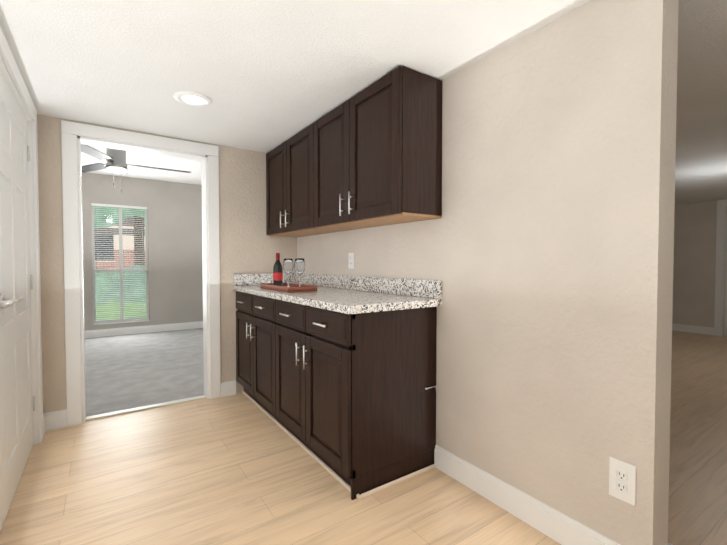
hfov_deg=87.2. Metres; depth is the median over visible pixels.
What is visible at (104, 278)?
hedge
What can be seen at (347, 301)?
countertop
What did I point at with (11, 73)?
trim
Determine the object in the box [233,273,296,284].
backsplash
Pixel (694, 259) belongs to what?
wall
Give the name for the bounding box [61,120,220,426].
door frame
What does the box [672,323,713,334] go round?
baseboard
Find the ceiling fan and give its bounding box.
[81,144,190,192]
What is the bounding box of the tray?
[260,283,316,292]
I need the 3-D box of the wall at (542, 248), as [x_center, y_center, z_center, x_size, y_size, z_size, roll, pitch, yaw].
[0.233,0.013,2.462,0.140,2.100,2.814,-1,2,-34]
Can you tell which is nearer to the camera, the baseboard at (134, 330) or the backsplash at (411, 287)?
the backsplash at (411, 287)
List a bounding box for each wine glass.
[283,259,293,286]
[294,258,304,286]
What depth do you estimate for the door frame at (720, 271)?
5.86 m
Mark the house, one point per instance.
(126, 241)
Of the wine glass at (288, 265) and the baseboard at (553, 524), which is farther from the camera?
the wine glass at (288, 265)
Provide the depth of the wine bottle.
2.88 m
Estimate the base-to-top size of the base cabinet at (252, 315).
0.890 m
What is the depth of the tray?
2.59 m
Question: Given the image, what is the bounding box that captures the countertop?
[233,285,441,316]
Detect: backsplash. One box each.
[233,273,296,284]
[297,273,441,296]
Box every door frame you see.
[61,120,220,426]
[714,200,726,335]
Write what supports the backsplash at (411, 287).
attached to the wall at (542, 248)
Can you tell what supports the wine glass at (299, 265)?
on the tray
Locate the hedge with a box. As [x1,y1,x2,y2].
[95,265,145,305]
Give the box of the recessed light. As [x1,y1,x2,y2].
[174,91,211,106]
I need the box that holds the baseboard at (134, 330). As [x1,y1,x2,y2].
[84,321,202,337]
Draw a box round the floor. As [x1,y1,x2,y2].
[0,330,726,544]
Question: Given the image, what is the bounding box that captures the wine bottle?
[273,253,282,285]
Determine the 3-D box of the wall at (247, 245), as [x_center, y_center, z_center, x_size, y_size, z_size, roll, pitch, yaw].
[1.185,-0.278,4.899,8.465,2.560,0.140,-1,2,-34]
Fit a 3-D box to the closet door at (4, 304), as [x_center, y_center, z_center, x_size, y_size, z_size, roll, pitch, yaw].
[-1.264,0.096,1.229,0.095,1.980,0.901,-1,2,-34]
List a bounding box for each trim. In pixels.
[0,26,43,444]
[85,395,206,420]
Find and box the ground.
[96,301,145,319]
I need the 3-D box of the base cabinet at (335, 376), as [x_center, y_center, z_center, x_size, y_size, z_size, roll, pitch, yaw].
[-0.108,0.621,2.338,0.576,0.890,0.964,-1,2,-34]
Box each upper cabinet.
[266,128,341,236]
[306,66,441,229]
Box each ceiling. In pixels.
[0,0,726,203]
[81,145,201,184]
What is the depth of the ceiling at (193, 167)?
5.35 m
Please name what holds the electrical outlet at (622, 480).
attached to the wall at (542, 248)
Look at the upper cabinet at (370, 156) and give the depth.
2.04 m
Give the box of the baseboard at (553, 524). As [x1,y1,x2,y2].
[434,445,619,544]
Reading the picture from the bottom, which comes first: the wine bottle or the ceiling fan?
the wine bottle
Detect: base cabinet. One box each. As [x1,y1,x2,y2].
[236,293,268,416]
[269,297,436,499]
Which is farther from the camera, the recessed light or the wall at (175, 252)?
the wall at (175, 252)
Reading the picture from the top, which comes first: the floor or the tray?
the tray
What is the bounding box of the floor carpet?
[85,328,204,416]
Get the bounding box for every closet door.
[0,71,34,523]
[0,301,13,531]
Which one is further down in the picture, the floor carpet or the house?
the floor carpet
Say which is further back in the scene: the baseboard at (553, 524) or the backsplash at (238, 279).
the backsplash at (238, 279)
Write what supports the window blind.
attached to the window
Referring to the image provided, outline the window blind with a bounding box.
[91,203,148,322]
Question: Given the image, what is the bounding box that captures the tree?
[94,206,144,265]
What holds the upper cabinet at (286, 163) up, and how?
attached to the wall at (542, 248)
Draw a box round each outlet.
[348,253,353,268]
[609,457,635,505]
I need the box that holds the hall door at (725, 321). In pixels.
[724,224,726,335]
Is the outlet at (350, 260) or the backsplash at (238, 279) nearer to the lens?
the outlet at (350, 260)
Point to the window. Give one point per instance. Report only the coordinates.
(120, 267)
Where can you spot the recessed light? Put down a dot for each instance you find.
(192, 99)
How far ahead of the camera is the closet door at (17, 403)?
1.91 m
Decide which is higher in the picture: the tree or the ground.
the tree
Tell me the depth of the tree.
12.87 m
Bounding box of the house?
[94,217,145,272]
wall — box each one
[37,114,296,412]
[82,172,202,330]
[297,0,678,544]
[672,199,726,327]
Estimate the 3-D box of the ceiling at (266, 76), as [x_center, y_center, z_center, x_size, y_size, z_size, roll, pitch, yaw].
[2.622,-1.106,2.784,8.465,0.120,4.940,-1,2,-34]
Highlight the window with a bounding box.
[91,205,148,324]

